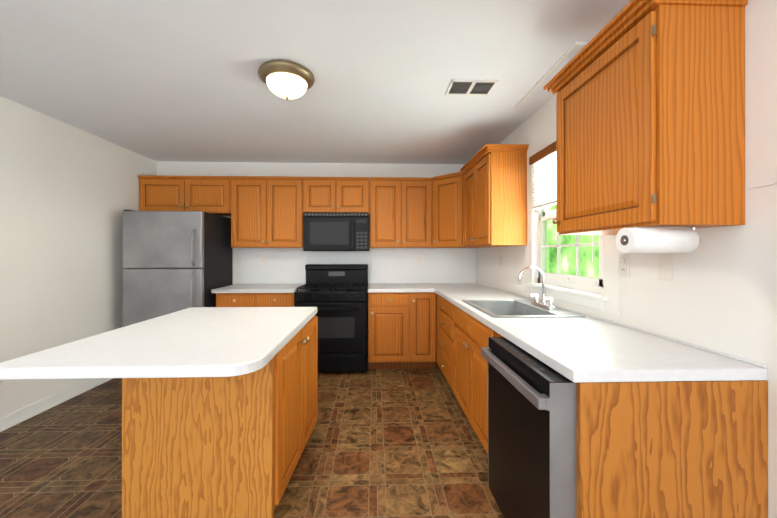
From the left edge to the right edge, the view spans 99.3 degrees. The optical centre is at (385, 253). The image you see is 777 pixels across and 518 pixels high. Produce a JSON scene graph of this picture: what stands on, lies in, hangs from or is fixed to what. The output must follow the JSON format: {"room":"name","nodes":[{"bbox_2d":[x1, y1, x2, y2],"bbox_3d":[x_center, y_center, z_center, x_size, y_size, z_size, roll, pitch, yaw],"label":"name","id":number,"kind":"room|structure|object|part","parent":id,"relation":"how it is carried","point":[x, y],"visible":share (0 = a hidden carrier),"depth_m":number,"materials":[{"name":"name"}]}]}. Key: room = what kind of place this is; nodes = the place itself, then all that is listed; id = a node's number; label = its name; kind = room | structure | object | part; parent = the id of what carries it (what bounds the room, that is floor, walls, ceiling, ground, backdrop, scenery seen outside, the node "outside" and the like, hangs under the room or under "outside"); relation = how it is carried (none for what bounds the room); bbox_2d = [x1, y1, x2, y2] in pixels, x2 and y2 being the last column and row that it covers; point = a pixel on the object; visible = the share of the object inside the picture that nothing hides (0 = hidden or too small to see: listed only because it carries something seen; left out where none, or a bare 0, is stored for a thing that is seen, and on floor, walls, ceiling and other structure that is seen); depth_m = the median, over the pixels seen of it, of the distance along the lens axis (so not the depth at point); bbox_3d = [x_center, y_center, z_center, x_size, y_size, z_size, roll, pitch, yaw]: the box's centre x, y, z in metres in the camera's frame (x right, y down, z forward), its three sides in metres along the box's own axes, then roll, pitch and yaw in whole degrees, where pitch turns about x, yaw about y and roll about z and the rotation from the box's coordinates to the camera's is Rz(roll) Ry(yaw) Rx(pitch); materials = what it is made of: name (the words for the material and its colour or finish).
{"room":"kitchen","nodes":[
{"label":"kitchen","id":0,"kind":"room"},
{"bbox_2d":[0,96,156,416],"bbox_3d":[-2.802,0.070,-0.019,0.120,2.455,8.340,0,0,-2],"label":"wall","id":1,"kind":"structure","parent":0,"point":[69,194],"depth_m":2.83,"materials":[{"name":"paint"}]},
{"bbox_2d":[0,378,112,431],"bbox_3d":[-2.729,1.248,-0.023,0.026,0.100,8.330,0,0,-2],"label":"baseboard","id":2,"kind":"structure","parent":1,"relation":"attached to","point":[14,418],"depth_m":2.75,"materials":[{"name":"white"}]},
{"bbox_2d":[0,354,503,517],"bbox_3d":[-0.718,1.348,0.046,4.290,0.100,8.580,0,0,-2],"label":"floor","id":3,"kind":"structure","parent":0,"point":[394,443],"depth_m":2.10,"materials":[{"name":"tile"}]},
{"bbox_2d":[122,210,231,326],"bbox_3d":[-2.300,0.428,3.720,0.800,1.747,0.798,0,0,-2],"label":"fridge","id":4,"kind":"object","parent":3,"relation":"on","point":[174,261],"visible":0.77,"depth_m":3.38,"materials":[{"name":"silver metal"}]},
{"bbox_2d":[122,315,317,517],"bbox_3d":[-0.831,0.863,1.934,0.754,0.873,0.835,0,0,1],"label":"kitchen island","id":5,"kind":"object","parent":3,"relation":"on","point":[215,447],"visible":0.85,"depth_m":1.52,"materials":[{"name":"brown wood"}]},
{"bbox_2d":[0,307,316,379],"bbox_3d":[-0.919,0.404,1.743,0.905,0.040,1.257,0,0,-2],"label":"island countertop","id":6,"kind":"structure","parent":5,"relation":"on","point":[212,341],"depth_m":1.33,"materials":[{"name":"white laminate"}]},
{"bbox_2d":[216,293,294,306],"bbox_3d":[-1.419,0.865,3.865,0.850,0.873,0.658,0,0,-2],"label":"base cabinet","id":7,"kind":"object","parent":3,"relation":"on","point":[254,299],"visible":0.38,"depth_m":3.57,"materials":[{"name":"brown wood"}]},
{"bbox_2d":[211,248,306,292],"bbox_3d":[-1.431,0.180,3.862,0.877,0.493,0.664,0,0,-2],"label":"countertop","id":8,"kind":"structure","parent":7,"relation":"on","point":[282,270],"depth_m":4.18,"materials":[{"name":"white laminate"}]},
{"bbox_2d":[294,264,367,372],"bbox_3d":[-0.597,0.718,3.823,0.780,1.164,0.734,0,0,-2],"label":"range","id":9,"kind":"object","parent":3,"relation":"on","point":[336,295],"visible":0.94,"depth_m":3.52,"materials":[{"name":"black metal"}]},
{"bbox_2d":[368,292,435,368],"bbox_3d":[0.177,0.865,3.915,0.755,0.873,0.658,0,0,-2],"label":"base cabinet","id":10,"kind":"object","parent":3,"relation":"on","point":[401,330],"visible":1,"depth_m":3.62,"materials":[{"name":"brown wood"}]},
{"bbox_2d":[481,337,575,517],"bbox_3d":[0.867,0.864,1.412,0.735,0.870,0.606,0,0,-2],"label":"dishwasher","id":11,"kind":"object","parent":3,"relation":"on","point":[531,436],"visible":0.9,"depth_m":1.25,"materials":[{"name":"grey metal"}]},
{"bbox_2d":[437,294,767,517],"bbox_3d":[0.891,0.863,2.363,0.682,0.874,2.554,0,0,-2],"label":"base cabinet","id":12,"kind":"object","parent":3,"relation":"on","point":[680,449],"visible":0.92,"depth_m":1.09,"materials":[{"name":"brown wood"}]},
{"bbox_2d":[307,248,766,382],"bbox_3d":[0.136,0.179,2.653,2.174,0.493,3.180,0,0,-2],"label":"countertop","id":13,"kind":"structure","parent":12,"relation":"on","point":[589,348],"depth_m":1.56,"materials":[{"name":"white laminate"}]},
{"bbox_2d":[462,300,585,317],"bbox_3d":[0.911,0.460,2.329,0.560,0.167,0.720,0,0,-2],"label":"sink","id":14,"kind":"object","parent":13,"relation":"in","point":[510,308],"visible":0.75,"depth_m":2.48,"materials":[{"name":"metal"}]},
{"bbox_2d":[518,266,556,308],"bbox_3d":[1.036,0.233,2.324,0.211,0.286,0.250,0,0,-2],"label":"faucet","id":15,"kind":"object","parent":13,"relation":"on","point":[543,303],"visible":1,"depth_m":2.31,"materials":[{"name":"silver metal"}]},
{"bbox_2d":[157,162,464,353],"bbox_3d":[-0.852,0.074,4.275,4.290,2.455,0.120,0,0,-2],"label":"wall","id":16,"kind":"structure","parent":0,"point":[289,169],"depth_m":4.21,"materials":[{"name":"paint"}]},
{"bbox_2d":[137,175,230,215],"bbox_3d":[-2.342,-0.686,3.984,1.044,0.425,0.363,0,0,-2],"label":"upper cabinet","id":17,"kind":"object","parent":16,"relation":"attached to","point":[210,194],"visible":0.75,"depth_m":3.84,"materials":[{"name":"brown wood"}]},
{"bbox_2d":[260,255,265,263],"bbox_3d":[-1.554,0.082,4.178,0.070,0.114,0.008,0,0,-2],"label":"electrical outlet","id":18,"kind":"object","parent":16,"relation":"attached to","point":[262,259],"visible":1,"depth_m":4.18,"materials":[{"name":"white plastic"}]},
{"bbox_2d":[230,176,302,247],"bbox_3d":[-1.399,-0.483,4.014,0.836,0.830,0.363,0,0,-2],"label":"upper cabinet","id":19,"kind":"object","parent":16,"relation":"attached to","point":[266,211],"visible":0.9,"depth_m":3.87,"materials":[{"name":"brown wood"}]},
{"bbox_2d":[302,177,368,212],"bbox_3d":[-0.588,-0.686,4.040,0.778,0.425,0.363,0,0,-2],"label":"upper cabinet","id":20,"kind":"object","parent":16,"relation":"attached to","point":[336,194],"visible":0.98,"depth_m":3.90,"materials":[{"name":"brown wood"}]},
{"bbox_2d":[303,212,368,250],"bbox_3d":[-0.577,-0.248,3.999,0.753,0.444,0.445,0,0,-2],"label":"microwave","id":21,"kind":"object","parent":20,"relation":"attached to","point":[335,231],"visible":1,"depth_m":3.80,"materials":[{"name":"black"}]},
{"bbox_2d":[369,177,432,247],"bbox_3d":[0.179,-0.483,4.064,0.749,0.830,0.363,0,0,-2],"label":"upper cabinet","id":22,"kind":"object","parent":16,"relation":"attached to","point":[400,212],"visible":1,"depth_m":3.92,"materials":[{"name":"brown wood"}]},
{"bbox_2d":[417,255,422,263],"bbox_3d":[0.445,0.082,4.241,0.070,0.114,0.008,0,0,-2],"label":"electrical outlet","id":23,"kind":"object","parent":16,"relation":"attached to","point":[419,259],"visible":1,"depth_m":4.24,"materials":[{"name":"white plastic"}]},
{"bbox_2d":[432,172,485,247],"bbox_3d":[0.870,-0.484,3.956,0.624,0.832,0.623,0,0,-2],"label":"upper cabinet","id":24,"kind":"object","parent":16,"relation":"attached to","point":[447,210],"visible":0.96,"depth_m":3.78,"materials":[{"name":"brown wood"}]},
{"bbox_2d":[0,0,630,163],"bbox_3d":[-0.718,-1.207,0.048,4.290,0.100,8.580,0,0,-2],"label":"ceiling","id":25,"kind":"structure","parent":0,"point":[168,80],"depth_m":2.08,"materials":[{"name":"paint"}]},
{"bbox_2d":[258,60,314,99],"bbox_3d":[-0.634,-1.071,2.127,0.348,0.167,0.348,0,0,-2],"label":"flush-mount light","id":26,"kind":"object","parent":25,"relation":"attached to","point":[285,79],"visible":1,"depth_m":2.04,"materials":[{"name":"white glass"}]},
{"bbox_2d":[445,79,498,95],"bbox_3d":[0.595,-1.150,2.296,0.320,0.008,0.205,0,0,-2],"label":"ceiling vent","id":27,"kind":"object","parent":25,"relation":"in","point":[471,87],"visible":1,"depth_m":2.28,"materials":[{"name":"white metal"}]},
{"bbox_2d":[515,41,587,107],"bbox_3d":[1.116,-1.144,2.197,0.188,0.021,0.800,0,0,-2],"label":"conduit","id":28,"kind":"object","parent":25,"relation":"attached to","point":[578,45],"visible":0.96,"depth_m":2.00,"materials":[{"name":"white plastic"}]},
{"bbox_2d":[476,0,776,517],"bbox_3d":[1.366,0.070,0.113,0.120,2.455,8.340,0,0,-2],"label":"wall","id":29,"kind":"structure","parent":0,"point":[717,293],"depth_m":1.24,"materials":[{"name":"paint"}]},
{"bbox_2d":[460,144,528,246],"bbox_3d":[1.020,-0.497,3.220,0.371,0.855,0.856,0,0,-2],"label":"upper cabinet","id":30,"kind":"object","parent":29,"relation":"attached to","point":[495,195],"visible":1,"depth_m":2.84,"materials":[{"name":"brown wood"}]},
{"bbox_2d":[499,255,501,265],"bbox_3d":[1.195,0.076,3.439,0.008,0.114,0.070,0,0,-2],"label":"electrical outlet","id":31,"kind":"object","parent":29,"relation":"attached to","point":[500,260],"visible":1,"depth_m":3.43,"materials":[{"name":"white plastic"}]},
{"bbox_2d":[527,187,606,310],"bbox_3d":[1.268,-0.235,2.321,0.135,1.130,0.920,0,0,-2],"label":"window","id":32,"kind":"structure","parent":29,"relation":"in","point":[585,285],"depth_m":2.29,"materials":[{"name":"white wood"}]},
{"bbox_2d":[529,141,592,261],"bbox_3d":[1.235,-0.374,2.321,0.058,0.847,0.850,0,0,-2],"label":"window blind","id":33,"kind":"object","parent":32,"relation":"attached to","point":[542,162],"visible":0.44,"depth_m":2.53,"materials":[{"name":"white plastic"}]},
{"bbox_2d":[619,255,628,276],"bbox_3d":[1.249,0.064,1.730,0.008,0.114,0.070,0,0,-2],"label":"electrical outlet","id":34,"kind":"object","parent":29,"relation":"attached to","point":[623,269],"visible":0.85,"depth_m":1.72,"materials":[{"name":"white plastic"}]},
{"bbox_2d":[617,258,624,316],"bbox_3d":[1.232,0.181,1.736,0.030,0.313,0.044,0,0,-2],"label":"cord","id":35,"kind":"object","parent":34,"relation":"attached to","point":[621,260],"visible":0.98,"depth_m":1.74,"materials":[{"name":"white plastic"}]},
{"bbox_2d":[544,0,747,234],"bbox_3d":[1.075,-0.513,1.480,0.371,0.825,0.724,0,0,-2],"label":"upper cabinet","id":36,"kind":"object","parent":29,"relation":"attached to","point":[643,114],"depth_m":1.17,"materials":[{"name":"brown wood"}]},
{"bbox_3d":[0.940,-0.486,1.154,0.012,0.622,0.003,0,0,-2],"label":"cabinet hinges","id":37,"kind":"part","parent":36,"relation":"part of","materials":[{"name":"grey metal"}]},
{"bbox_2d":[616,226,699,252],"bbox_3d":[1.030,-0.050,1.233,0.290,0.098,0.094,0,0,-2],"label":"paper towel holder","id":38,"kind":"object","parent":36,"relation":"attached to","point":[658,239],"visible":1,"depth_m":1.20,"materials":[{"name":"white paper"}]},
{"bbox_2d":[658,255,671,280],"bbox_3d":[1.254,0.064,1.485,0.012,0.114,0.070,0,0,-2],"label":"light switch","id":39,"kind":"object","parent":29,"relation":"attached to","point":[664,267],"visible":1,"depth_m":1.48,"materials":[{"name":"white plastic"}]},
{"bbox_2d":[748,182,776,517],"bbox_3d":[1.271,0.534,1.113,0.003,1.530,0.085,0,0,-2],"label":"door frame","id":40,"kind":"structure","parent":29,"relation":"attached to","point":[775,183],"depth_m":1.07,"materials":[{"name":"white"}]},
{"label":"outside","id":41,"kind":"structure","parent":0,"visible":0},
{"bbox_2d":[547,186,598,277],"bbox_3d":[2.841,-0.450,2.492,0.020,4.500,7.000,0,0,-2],"label":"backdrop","id":42,"kind":"structure","parent":41,"point":[589,267],"depth_m":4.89,"materials":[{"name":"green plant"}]}
]}

